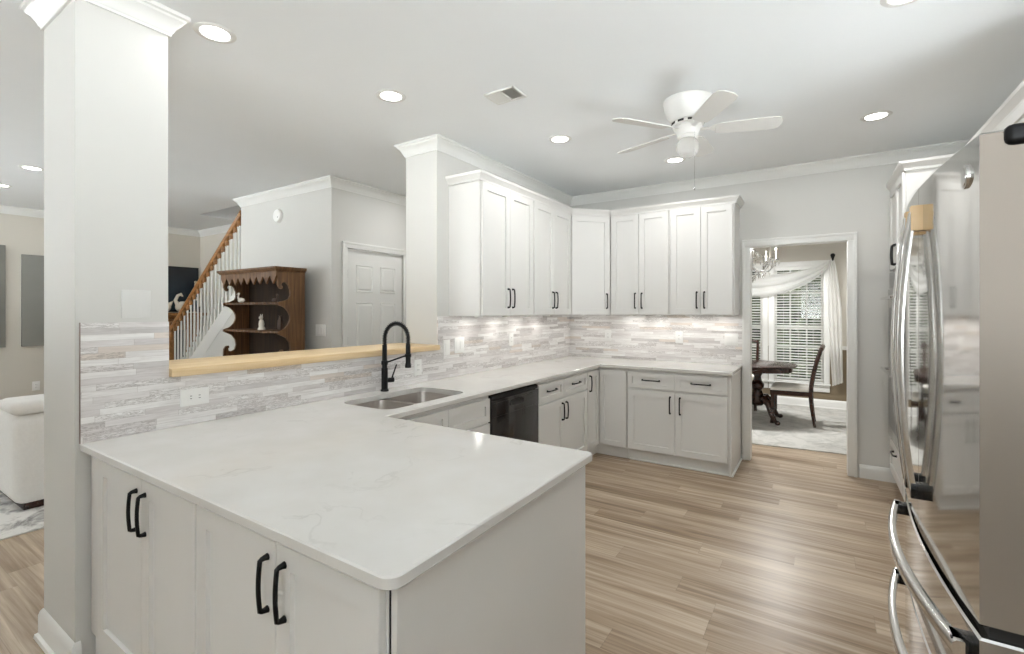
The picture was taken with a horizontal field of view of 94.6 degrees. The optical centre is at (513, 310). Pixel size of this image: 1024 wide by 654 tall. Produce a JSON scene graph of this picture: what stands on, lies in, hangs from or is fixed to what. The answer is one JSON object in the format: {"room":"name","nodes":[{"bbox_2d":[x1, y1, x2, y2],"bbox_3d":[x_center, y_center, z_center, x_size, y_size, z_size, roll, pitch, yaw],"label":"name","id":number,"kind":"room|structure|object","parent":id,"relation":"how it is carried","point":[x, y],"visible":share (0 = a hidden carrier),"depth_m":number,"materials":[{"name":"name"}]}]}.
{"room":"kitchen","nodes":[
{"label":"kitchen","id":0,"kind":"room"},
{"bbox_2d":[0,213,199,399],"bbox_3d":[-7.162,0.052,5.098,0.120,2.780,6.820,0,0,33],"label":"wall","id":1,"kind":"structure","parent":0,"point":[20,366],"depth_m":6.14,"materials":[{"name":"beige paint"}]},
{"bbox_2d":[0,245,5,347],"bbox_3d":[-6.663,-0.188,5.730,0.034,1.300,0.683,0,0,33],"label":"picture","id":2,"kind":"object","parent":1,"relation":"attached to","point":[2,247],"visible":1,"depth_m":5.99},
{"bbox_2d":[21,254,43,346],"bbox_3d":[-6.245,-0.138,6.380,0.034,1.200,0.573,0,0,33],"label":"picture","id":3,"kind":"object","parent":1,"relation":"attached to","point":[32,266],"visible":0.44,"depth_m":6.21},
{"bbox_2d":[32,381,39,390],"bbox_3d":[-6.336,0.992,6.264,0.008,0.120,0.075,0,0,33],"label":"outlet","id":4,"kind":"object","parent":1,"relation":"attached to","point":[36,384],"visible":1,"depth_m":6.26,"materials":[{"name":"white plastic"}]},
{"bbox_2d":[0,205,238,236],"bbox_3d":[-6.494,-1.290,4.740,1.389,0.096,6.699,0,0,33],"label":"trim","id":5,"kind":"structure","parent":1,"relation":"attached to","point":[4,209],"depth_m":7.42,"materials":[{"name":"white paint"}]},
{"bbox_2d":[168,266,198,311],"bbox_3d":[-5.615,-0.353,7.363,0.031,0.730,1.262,0,0,33],"label":"television","id":6,"kind":"object","parent":1,"relation":"attached to","point":[180,279],"visible":0.19,"depth_m":7.67,"materials":[{"name":"plastic"}]},
{"bbox_2d":[168,313,206,359],"bbox_3d":[-5.527,0.734,7.252,0.299,1.414,1.370,0,0,33],"label":"fireplace mantel","id":7,"kind":"object","parent":1,"relation":"attached to","point":[171,316],"visible":0.12,"depth_m":7.59,"materials":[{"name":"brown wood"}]},
{"bbox_2d":[168,301,172,310],"bbox_3d":[-5.448,-0.132,7.339,0.125,0.318,0.269,0,0,33],"label":"ornament","id":8,"kind":"object","parent":7,"relation":"on","point":[171,302],"visible":0.23,"depth_m":7.39,"materials":[{"name":"white ceramic"}]},
{"bbox_2d":[173,293,189,311],"bbox_3d":[-5.302,-0.132,7.566,0.125,0.318,0.269,0,0,33],"label":"ornament","id":9,"kind":"object","parent":7,"relation":"on","point":[178,305],"visible":0.63,"depth_m":7.48,"materials":[{"name":"white ceramic"}]},
{"bbox_2d":[168,313,206,315],"bbox_3d":[-5.527,0.052,7.252,0.299,0.050,1.370,0,0,33],"label":"shelf","id":10,"kind":"object","parent":7,"relation":"attached to","point":[169,314],"depth_m":7.44,"materials":[{"name":"brown wood"}]},
{"bbox_2d":[194,281,206,312],"bbox_3d":[-5.138,-0.234,7.735,0.162,0.519,0.209,0,0,33],"label":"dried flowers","id":11,"kind":"object","parent":7,"relation":"on","point":[195,282],"visible":0.37,"depth_m":7.74,"materials":[{"name":"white plant"}]},
{"bbox_2d":[202,313,234,357],"bbox_3d":[-3.915,0.622,6.103,1.555,1.640,0.046,0,0,33],"label":"wall","id":12,"kind":"structure","parent":0,"point":[222,339],"depth_m":5.90,"materials":[{"name":"grey paint"}]},
{"bbox_2d":[190,291,234,358],"bbox_3d":[-4.083,0.507,6.211,1.955,1.712,0.050,0,0,33],"label":"trim","id":13,"kind":"structure","parent":12,"relation":"attached to","point":[226,312],"depth_m":6.00,"materials":[{"name":"white paint"}]},
{"bbox_2d":[169,210,240,359],"bbox_3d":[-4.092,0.007,6.211,1.960,2.451,0.100,0,0,33],"label":"stair railing","id":14,"kind":"object","parent":13,"relation":"on","point":[213,261],"visible":0.8,"depth_m":6.17,"materials":[{"name":"brown wood"}]},
{"bbox_2d":[200,230,238,330],"bbox_3d":[-4.044,0.052,7.220,3.070,2.780,0.120,0,0,33],"label":"wall","id":15,"kind":"structure","parent":0,"point":[209,244],"depth_m":7.69,"materials":[{"name":"beige paint"}]},
{"bbox_2d":[44,0,569,653],"bbox_3d":[-0.707,0.052,3.846,0.406,2.780,4.438,0,0,33],"label":"wall","id":16,"kind":"structure","parent":0,"point":[106,72],"depth_m":2.00,"materials":[{"name":"grey paint"}]},
{"bbox_2d":[33,608,81,653],"bbox_3d":[-1.619,1.377,2.427,0.462,0.130,1.121,0,0,33],"label":"baseboard","id":17,"kind":"structure","parent":16,"relation":"attached to","point":[51,638],"depth_m":1.98,"materials":[{"name":"white paint"}]},
{"bbox_2d":[79,323,80,443],"bbox_3d":[-1.725,0.287,1.877,0.010,0.482,0.002,0,0,33],"label":"edging","id":18,"kind":"object","parent":16,"relation":"attached to","point":[79,323],"visible":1,"depth_m":1.88,"materials":[{"name":"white metal"}]},
{"bbox_2d":[20,0,190,38],"bbox_3d":[-1.821,-1.290,2.113,0.534,0.096,0.446,0,0,33],"label":"trim","id":19,"kind":"structure","parent":16,"relation":"attached to","point":[153,15],"depth_m":2.03,"materials":[{"name":"white paint"}]},
{"bbox_2d":[121,290,150,317],"bbox_3d":[-1.626,-0.030,2.034,0.006,0.120,0.105,0,0,33],"label":"switch plate","id":20,"kind":"object","parent":16,"relation":"attached to","point":[134,303],"visible":1,"depth_m":2.03,"materials":[{"name":"white plastic"}]},
{"bbox_2d":[414,359,421,375],"bbox_3d":[-0.702,0.412,3.453,0.008,0.115,0.075,0,0,33],"label":"outlet","id":21,"kind":"object","parent":16,"relation":"attached to","point":[417,363],"visible":1,"depth_m":3.45,"materials":[{"name":"white plastic"}]},
{"bbox_2d":[443,339,449,354],"bbox_3d":[-0.529,0.287,3.722,0.008,0.122,0.075,0,0,33],"label":"switch plate","id":22,"kind":"object","parent":16,"relation":"attached to","point":[446,343],"visible":1,"depth_m":3.71,"materials":[{"name":"white plastic"}]},
{"bbox_2d":[445,169,535,317],"bbox_3d":[-0.168,-0.504,3.977,0.358,1.114,0.829,0,0,33],"label":"upper cabinet","id":23,"kind":"object","parent":16,"relation":"attached to","point":[491,216],"visible":1,"depth_m":3.74,"materials":[{"name":"white paint"}]},
{"bbox_2d":[509,333,512,345],"bbox_3d":[-0.026,0.272,4.505,0.008,0.120,0.075,0,0,33],"label":"outlet","id":24,"kind":"object","parent":16,"relation":"attached to","point":[510,334],"visible":1,"depth_m":4.50,"materials":[{"name":"white plastic"}]},
{"bbox_2d":[525,193,572,316],"bbox_3d":[0.265,-0.504,4.650,0.358,1.114,0.773,0,0,33],"label":"upper cabinet","id":25,"kind":"object","parent":16,"relation":"attached to","point":[551,218],"visible":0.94,"depth_m":4.52,"materials":[{"name":"white paint"}]},
{"bbox_2d":[395,133,970,205],"bbox_3d":[-0.119,-1.290,1.415,4.006,0.096,8.000,0,0,33],"label":"trim","id":26,"kind":"structure","parent":16,"relation":"attached to","point":[434,142],"depth_m":4.28,"materials":[{"name":"white paint"}]},
{"bbox_2d":[241,187,405,349],"bbox_3d":[-1.130,0.052,6.753,2.422,2.780,4.152,0,0,33],"label":"wall","id":27,"kind":"structure","parent":0,"point":[313,227],"depth_m":4.98,"materials":[{"name":"grey paint"}]},
{"bbox_2d":[273,209,282,222],"bbox_3d":[-2.611,-1.052,5.216,0.150,0.150,0.034,0,0,33],"label":"smoke detector","id":28,"kind":"object","parent":27,"relation":"attached to","point":[278,214],"visible":1,"depth_m":5.19,"materials":[{"name":"white plastic"}]},
{"bbox_2d":[233,175,405,206],"bbox_3d":[-1.974,-1.290,6.093,1.843,0.096,2.256,0,0,33],"label":"trim","id":29,"kind":"structure","parent":27,"relation":"attached to","point":[328,181],"depth_m":5.08,"materials":[{"name":"white paint"}]},
{"bbox_2d":[316,324,325,335],"bbox_3d":[-1.976,0.197,4.824,0.160,0.120,0.008,0,0,33],"label":"switch plate","id":30,"kind":"object","parent":27,"relation":"attached to","point":[320,328],"visible":1,"depth_m":4.82,"materials":[{"name":"white plastic"}]},
{"bbox_2d":[342,241,405,346],"bbox_3d":[-1.506,0.362,5.213,0.024,2.160,0.916,0,0,33],"label":"trim","id":31,"kind":"structure","parent":27,"relation":"attached to","point":[345,244],"depth_m":4.87,"materials":[{"name":"white paint"}]},
{"bbox_2d":[348,249,401,346],"bbox_3d":[-1.521,0.392,5.216,0.107,2.084,0.791,0,0,33],"label":"door","id":32,"kind":"structure","parent":27,"relation":"in","point":[374,278],"depth_m":5.19,"materials":[{"name":"white paint"}]},
{"bbox_2d":[0,444,904,653],"bbox_3d":[-1.702,1.502,4.364,10.160,0.120,11.550,0,0,33],"label":"floor","id":33,"kind":"structure","parent":0,"point":[789,553],"depth_m":2.74,"materials":[{"name":"brown wood"}]},
{"bbox_2d":[0,491,43,539],"bbox_3d":[-4.487,1.436,4.104,3.355,0.012,3.400,0,0,33],"label":"area rug","id":34,"kind":"object","parent":33,"relation":"on","point":[14,521],"visible":0.02,"depth_m":3.24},
{"bbox_2d":[0,394,43,509],"bbox_3d":[-3.527,1.036,4.257,1.105,0.788,1.605,0,0,33],"label":"sofa","id":35,"kind":"object","parent":34,"relation":"on","point":[21,417],"visible":0.27,"depth_m":3.38,"materials":[{"name":"white fabric"}]},
{"bbox_2d":[91,456,196,653],"bbox_3d":[-1.073,1.001,2.025,0.887,0.881,0.974,0,0,33],"label":"base cabinet","id":36,"kind":"object","parent":33,"relation":"on","point":[143,534],"visible":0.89,"depth_m":1.61,"materials":[{"name":"white paint"}]},
{"bbox_2d":[80,356,741,590],"bbox_3d":[0.247,0.543,3.240,1.852,0.030,4.423,0,0,33],"label":"countertop","id":37,"kind":"structure","parent":36,"relation":"on","point":[378,498],"depth_m":1.58,"materials":[{"name":"white stone"}]},
{"bbox_2d":[380,321,410,391],"bbox_3d":[-0.778,0.296,3.133,0.204,0.463,0.085,0,0,0],"label":"kitchen faucet","id":38,"kind":"object","parent":37,"relation":"on","point":[384,370],"visible":1,"depth_m":3.10,"materials":[{"name":"black metal"}]},
{"bbox_2d":[356,392,452,408],"bbox_3d":[-0.656,0.657,2.904,0.410,0.194,0.687,0,0,33],"label":"sink","id":39,"kind":"object","parent":37,"relation":"in","point":[400,401],"visible":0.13,"depth_m":3.10,"materials":[{"name":"metal"}]},
{"bbox_2d":[217,266,306,355],"bbox_3d":[-2.652,0.496,4.938,1.110,1.852,0.333,0,0,33],"label":"hutch","id":40,"kind":"object","parent":33,"relation":"on","point":[258,286],"visible":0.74,"depth_m":5.01,"materials":[{"name":"brown wood"}]},
{"bbox_2d":[236,293,244,302],"bbox_3d":[-2.972,-0.145,5.139,0.173,0.112,0.045,0,0,33],"label":"bird figurine","id":41,"kind":"object","parent":40,"relation":"on","point":[241,300],"visible":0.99,"depth_m":5.12,"materials":[{"name":"white ceramic"}]},
{"bbox_2d":[226,302,276,304],"bbox_3d":[-2.642,-0.078,4.953,0.999,0.022,0.266,0,0,33],"label":"shelf","id":42,"kind":"object","parent":40,"relation":"attached to","point":[227,303],"depth_m":4.84,"materials":[{"name":"brown wood"}]},
{"bbox_2d":[226,328,278,333],"bbox_3d":[-2.642,0.207,4.953,0.999,0.022,0.266,0,0,33],"label":"shelf","id":43,"kind":"object","parent":40,"relation":"attached to","point":[228,330],"depth_m":5.02,"materials":[{"name":"brown wood"}]},
{"bbox_2d":[257,314,265,329],"bbox_3d":[-2.619,0.113,4.912,0.114,0.165,0.072,0,0,33],"label":"cat figurine","id":44,"kind":"object","parent":40,"relation":"on","point":[261,324],"visible":1,"depth_m":4.90,"materials":[{"name":"white ceramic"}]},
{"bbox_2d":[277,316,282,329],"bbox_3d":[-2.369,0.120,4.787,0.052,0.150,0.051,0,0,33],"label":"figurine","id":45,"kind":"object","parent":40,"relation":"on","point":[280,321],"visible":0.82,"depth_m":4.77,"materials":[{"name":"brown ceramic"}]},
{"bbox_2d":[196,466,584,653],"bbox_3d":[-0.347,1.001,1.575,0.818,0.881,1.002,0,0,33],"label":"base cabinet","id":46,"kind":"object","parent":33,"relation":"on","point":[256,594],"depth_m":1.26,"materials":[{"name":"white paint"}]},
{"bbox_2d":[399,396,489,433],"bbox_3d":[-0.650,1.002,2.938,0.651,0.879,0.909,0,0,33],"label":"base cabinet","id":47,"kind":"object","parent":33,"relation":"on","point":[473,415],"visible":0.05,"depth_m":2.93,"materials":[{"name":"white paint"}]},
{"bbox_2d":[488,384,537,442],"bbox_3d":[-0.230,1.002,3.591,0.611,0.876,0.635,0,0,33],"label":"dishwasher","id":48,"kind":"object","parent":33,"relation":"on","point":[514,412],"visible":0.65,"depth_m":3.42,"materials":[{"name":"metal"}]},
{"bbox_2d":[536,371,586,450],"bbox_3d":[0.199,1.001,4.258,0.651,0.881,0.943,0,0,33],"label":"base cabinet","id":49,"kind":"object","parent":33,"relation":"on","point":[562,401],"visible":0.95,"depth_m":4.08,"materials":[{"name":"white paint"}]},
{"bbox_2d":[586,367,628,457],"bbox_3d":[0.805,1.001,4.965,0.903,0.881,0.896,0,0,33],"label":"base cabinet","id":50,"kind":"object","parent":33,"relation":"on","point":[607,388],"visible":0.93,"depth_m":4.66,"materials":[{"name":"white paint"}]},
{"bbox_2d":[628,369,741,476],"bbox_3d":[1.649,1.001,4.570,0.939,0.881,0.651,0,0,33],"label":"base cabinet","id":51,"kind":"object","parent":33,"relation":"on","point":[692,421],"visible":0.98,"depth_m":4.31,"materials":[{"name":"white paint"}]},
{"bbox_2d":[752,404,846,454],"bbox_3d":[3.139,1.437,6.215,3.100,0.010,2.800,0,0,33],"label":"area rug","id":52,"kind":"object","parent":33,"relation":"on","point":[796,430],"visible":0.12,"depth_m":5.71,"materials":[{"name":"white carpet"}]},
{"bbox_2d":[752,339,758,410],"bbox_3d":[3.418,0.920,7.075,0.466,1.017,0.597,0,0,33],"label":"dining chair","id":53,"kind":"object","parent":52,"relation":"on","point":[753,340],"visible":0.11,"depth_m":7.14,"materials":[{"name":"brown wood"}]},
{"bbox_2d":[752,360,796,424],"bbox_3d":[2.803,1.061,6.526,1.910,0.741,1.040,0,0,33],"label":"dining table","id":54,"kind":"object","parent":52,"relation":"on","point":[759,367],"visible":0.26,"depth_m":6.10,"materials":[{"name":"brown wood"}]},
{"bbox_2d":[770,344,824,427],"bbox_3d":[3.628,0.920,6.043,0.597,1.017,0.466,0,0,33],"label":"dining chair","id":55,"kind":"object","parent":52,"relation":"on","point":[777,388],"visible":0.96,"depth_m":5.89,"materials":[{"name":"brown wood"}]},
{"bbox_2d":[903,479,905,500],"bbox_3d":[2.723,1.001,2.750,0.651,0.881,1.079,0,0,33],"label":"base cabinet","id":56,"kind":"object","parent":33,"relation":"on","point":[904,487],"visible":0.02,"depth_m":3.33,"materials":[{"name":"white paint"}]},
{"bbox_2d":[886,154,953,495],"bbox_3d":[3.207,0.190,3.499,0.656,2.502,0.782,0,0,33],"label":"tall cabinet","id":57,"kind":"object","parent":33,"relation":"on","point":[908,176],"visible":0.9,"depth_m":3.45,"materials":[{"name":"white paint"}]},
{"bbox_2d":[880,271,904,451],"bbox_3d":[3.182,0.360,3.543,0.637,1.355,0.690,0,0,33],"label":"wall oven","id":58,"kind":"object","parent":57,"relation":"in","point":[891,421],"visible":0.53,"depth_m":3.82,"materials":[{"name":"grey metal"}]},
{"bbox_2d":[888,122,1023,653],"bbox_3d":[1.454,0.547,1.064,0.952,1.783,0.925,0,0,33],"label":"refrigerator","id":59,"kind":"object","parent":33,"relation":"on","point":[958,288],"visible":1,"depth_m":0.96,"materials":[{"name":"grey metal"}]},
{"bbox_2d":[0,0,1023,229],"bbox_3d":[-1.702,-1.998,4.364,10.160,1.320,11.550,0,0,33],"label":"ceiling","id":60,"kind":"structure","parent":0,"point":[293,99],"depth_m":2.79,"materials":[{"name":"paint"}]},
{"bbox_2d":[19,165,43,170],"bbox_3d":[-4.508,-1.335,4.420,0.180,0.006,0.180,0,0,33],"label":"recessed light","id":61,"kind":"object","parent":60,"relation":"in","point":[27,167],"visible":0.98,"depth_m":4.42,"materials":[{"name":"white paint"}]},
{"bbox_2d":[193,22,236,43],"bbox_3d":[-1.438,-1.335,2.273,0.180,0.006,0.180,0,0,33],"label":"recessed light","id":62,"kind":"object","parent":60,"relation":"in","point":[213,32],"visible":1,"depth_m":2.26,"materials":[{"name":"white paint"}]},
{"bbox_2d":[376,89,405,102],"bbox_3d":[-0.765,-1.335,2.939,0.180,0.006,0.180,0,0,33],"label":"recessed light","id":63,"kind":"object","parent":60,"relation":"in","point":[388,95],"visible":1,"depth_m":2.93,"materials":[{"name":"white paint"}]},
{"bbox_2d":[483,86,526,104],"bbox_3d":[-0.054,-1.333,2.924,0.220,0.010,0.160,0,0,33],"label":"ceiling vent","id":64,"kind":"object","parent":60,"relation":"in","point":[511,93],"visible":1,"depth_m":2.92,"materials":[{"name":"white metal"}]},
{"bbox_2d":[548,135,571,142],"bbox_3d":[0.358,-1.335,3.675,0.180,0.006,0.180,0,0,33],"label":"recessed light","id":65,"kind":"object","parent":60,"relation":"in","point":[556,138],"visible":1,"depth_m":3.67,"materials":[{"name":"white paint"}]},
{"bbox_2d":[665,157,685,162],"bbox_3d":[1.426,-1.335,4.185,0.180,0.006,0.180,0,0,33],"label":"recessed light","id":66,"kind":"object","parent":60,"relation":"in","point":[672,159],"visible":1,"depth_m":4.18,"materials":[{"name":"white paint"}]},
{"bbox_2d":[612,90,782,189],"bbox_3d":[1.130,-1.045,3.041,1.040,0.584,0.998,0,0,33],"label":"ceiling fan","id":67,"kind":"object","parent":60,"relation":"hanging from","point":[686,112],"visible":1,"depth_m":2.91,"materials":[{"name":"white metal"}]},
{"bbox_2d":[752,247,779,282],"bbox_3d":[3.114,-0.851,6.232,0.642,0.972,0.639,0,0,0],"label":"chandelier","id":68,"kind":"object","parent":60,"relation":"hanging from","point":[767,262],"visible":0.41,"depth_m":6.14,"materials":[{"name":"silver metal"}]},
{"bbox_2d":[860,111,892,121],"bbox_3d":[2.484,-1.335,3.241,0.180,0.006,0.180,0,0,33],"label":"recessed light","id":69,"kind":"object","parent":60,"relation":"in","point":[878,115],"visible":1,"depth_m":3.24,"materials":[{"name":"white paint"}]},
{"bbox_2d":[880,0,916,7],"bbox_3d":[1.656,-1.335,1.991,0.180,0.006,0.180,0,0,33],"label":"recessed light","id":70,"kind":"object","parent":60,"relation":"in","point":[885,3],"visible":1,"depth_m":2.04,"materials":[{"name":"white paint"}]},
{"bbox_2d":[570,163,897,476],"bbox_3d":[2.215,0.052,4.677,3.610,2.780,0.120,0,0,33],"label":"wall","id":71,"kind":"structure","parent":0,"point":[857,200],"depth_m":4.10,"materials":[{"name":"grey paint"}]},
{"bbox_2d":[81,315,741,443],"bbox_3d":[0.247,0.284,3.240,1.852,0.487,4.424,0,0,33],"label":"backsplash","id":72,"kind":"structure","parent":71,"relation":"attached to","point":[127,388],"depth_m":2.87,"materials":[{"name":"tile"}]},
{"bbox_2d":[180,387,208,406],"bbox_3d":[-1.497,0.402,2.217,0.008,0.078,0.122,0,0,33],"label":"outlet","id":73,"kind":"object","parent":72,"relation":"attached to","point":[188,397],"visible":1,"depth_m":2.21,"materials":[{"name":"white plastic"}]},
{"bbox_2d":[187,392,202,400],"bbox_3d":[-1.494,0.402,2.216,0.002,0.033,0.066,0,0,33],"label":"receptacle","id":74,"kind":"object","parent":73,"relation":"attached to","point":[191,396],"depth_m":2.21,"materials":[{"name":"plastic"}]},
{"bbox_2d":[169,343,439,376],"bbox_3d":[-1.239,0.279,2.994,0.449,0.039,1.791,0,0,33],"label":"ledge","id":75,"kind":"object","parent":72,"relation":"attached to","point":[206,365],"visible":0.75,"depth_m":2.65,"materials":[{"name":"beige wood"}]},
{"bbox_2d":[454,337,463,352],"bbox_3d":[-0.445,0.279,3.853,0.008,0.125,0.122,0,0,33],"label":"switch plate","id":76,"kind":"object","parent":72,"relation":"attached to","point":[458,342],"visible":1,"depth_m":3.85,"materials":[{"name":"white plastic"}]},
{"bbox_2d":[725,333,737,345],"bbox_3d":[2.135,0.279,4.641,0.122,0.120,0.008,0,0,33],"label":"switch plate","id":77,"kind":"object","parent":72,"relation":"attached to","point":[731,339],"visible":1,"depth_m":4.64,"materials":[{"name":"white plastic"}]},
{"bbox_2d":[570,208,610,315],"bbox_3d":[0.762,-0.504,5.142,0.661,1.114,0.666,0,0,33],"label":"upper cabinet","id":78,"kind":"object","parent":71,"relation":"attached to","point":[590,228],"visible":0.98,"depth_m":4.95,"materials":[{"name":"white paint"}]},
{"bbox_2d":[605,330,610,340],"bbox_3d":[1.060,0.276,5.331,0.075,0.120,0.008,0,0,33],"label":"outlet","id":79,"kind":"object","parent":71,"relation":"attached to","point":[607,332],"visible":1,"depth_m":5.33,"materials":[{"name":"white plastic"}]},
{"bbox_2d":[610,203,669,315],"bbox_3d":[1.351,-0.504,4.947,0.616,1.114,0.358,0,0,33],"label":"upper cabinet","id":80,"kind":"object","parent":71,"relation":"attached to","point":[640,236],"visible":0.99,"depth_m":4.81,"materials":[{"name":"white paint"}]},
{"bbox_2d":[675,331,682,342],"bbox_3d":[1.716,0.272,4.910,0.075,0.120,0.008,0,0,33],"label":"outlet","id":81,"kind":"object","parent":71,"relation":"attached to","point":[678,334],"visible":1,"depth_m":4.91,"materials":[{"name":"white plastic"}]},
{"bbox_2d":[669,194,743,316],"bbox_3d":[1.876,-0.504,4.610,0.632,1.114,0.358,0,0,33],"label":"upper cabinet","id":82,"kind":"object","parent":71,"relation":"attached to","point":[704,233],"visible":1,"depth_m":4.48,"materials":[{"name":"white paint"}]},
{"bbox_2d":[742,232,856,476],"bbox_3d":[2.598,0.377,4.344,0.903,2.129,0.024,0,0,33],"label":"trim","id":83,"kind":"structure","parent":71,"relation":"attached to","point":[850,237],"depth_m":4.15,"materials":[{"name":"white paint"}]},
{"bbox_2d":[859,464,895,482],"bbox_3d":[3.345,1.384,3.869,0.835,0.114,0.015,0,0,33],"label":"baseboard","id":84,"kind":"structure","parent":71,"relation":"attached to","point":[865,471],"depth_m":4.03,"materials":[{"name":"white paint"}]},
{"bbox_2d":[752,242,846,400],"bbox_3d":[3.623,0.052,7.699,4.510,2.780,0.120,0,0,33],"label":"wall","id":85,"kind":"structure","parent":0,"point":[814,252],"depth_m":6.97,"materials":[{"name":"beige paint"}]},
{"bbox_2d":[752,263,767,387],"bbox_3d":[3.610,0.225,7.660,0.920,1.955,0.140,0,0,33],"label":"window","id":86,"kind":"structure","parent":85,"relation":"in","point":[764,309],"depth_m":7.41,"materials":[{"name":"white paint"}]},
{"bbox_2d":[752,268,761,378],"bbox_3d":[3.602,0.200,7.648,0.738,1.752,0.044,0,0,33],"label":"window blind","id":87,"kind":"object","parent":86,"relation":"attached to","point":[759,269],"visible":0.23,"depth_m":7.48,"materials":[{"name":"white paint"}]},
{"bbox_2d":[768,260,830,392],"bbox_3d":[4.331,0.225,7.196,0.815,1.955,0.140,0,0,33],"label":"window","id":88,"kind":"structure","parent":85,"relation":"in","point":[825,387],"depth_m":7.15,"materials":[{"name":"white paint"}]},
{"bbox_2d":[774,266,822,383],"bbox_3d":[4.323,0.200,7.184,0.633,1.752,0.044,0,0,33],"label":"window blind","id":89,"kind":"object","parent":88,"relation":"attached to","point":[783,269],"visible":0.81,"depth_m":7.17,"materials":[{"name":"white paint"}]},
{"bbox_2d":[770,395,846,409],"bbox_3d":[3.583,1.377,7.636,4.510,0.130,0.027,0,0,33],"label":"baseboard","id":90,"kind":"structure","parent":85,"relation":"attached to","point":[797,401],"depth_m":7.05,"materials":[{"name":"white paint"}]},
{"bbox_3d":[4.644,-0.781,6.884,0.064,0.116,0.145,0,0,33],"label":"curtain hook","id":91,"kind":"object","parent":85,"relation":"attached to","visible":0},
{"bbox_2d":[752,259,842,385],"bbox_3d":[3.885,0.163,7.349,2.029,1.859,0.079,0,0,33],"label":"curtain","id":92,"kind":"object","parent":91,"relation":"hanging from","point":[774,284],"visible":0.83,"depth_m":6.88,"materials":[{"name":"white fabric"}]},
{"bbox_3d":[2.528,0.052,1.716,0.120,2.780,11.370,0,0,33],"label":"wall","id":93,"kind":"structure","parent":0,"visible":0},
{"bbox_2d":[966,80,1023,144],"bbox_3d":[2.775,-0.510,2.537,0.349,1.101,1.359,0,0,33],"label":"upper cabinet","id":94,"kind":"object","parent":93,"relation":"attached to","point":[1011,111],"visible":0.02,"depth_m":2.39,"materials":[{"name":"white paint"}]},
{"label":"outside","id":95,"kind":"structure","parent":0,"visible":0},
{"bbox_3d":[9.087,1.802,15.005,32.000,0.120,17.980,0,0,33],"label":"ground","id":96,"kind":"structure","parent":95,"visible":0},
{"bbox_2d":[752,270,820,378],"bbox_3d":[4.655,0.408,9.046,11.364,2.867,1.171,0,0,33],"label":"hedge","id":97,"kind":"object","parent":96,"relation":"on","point":[812,284],"visible":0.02,"depth_m":8.45,"materials":[{"name":"green plant"}]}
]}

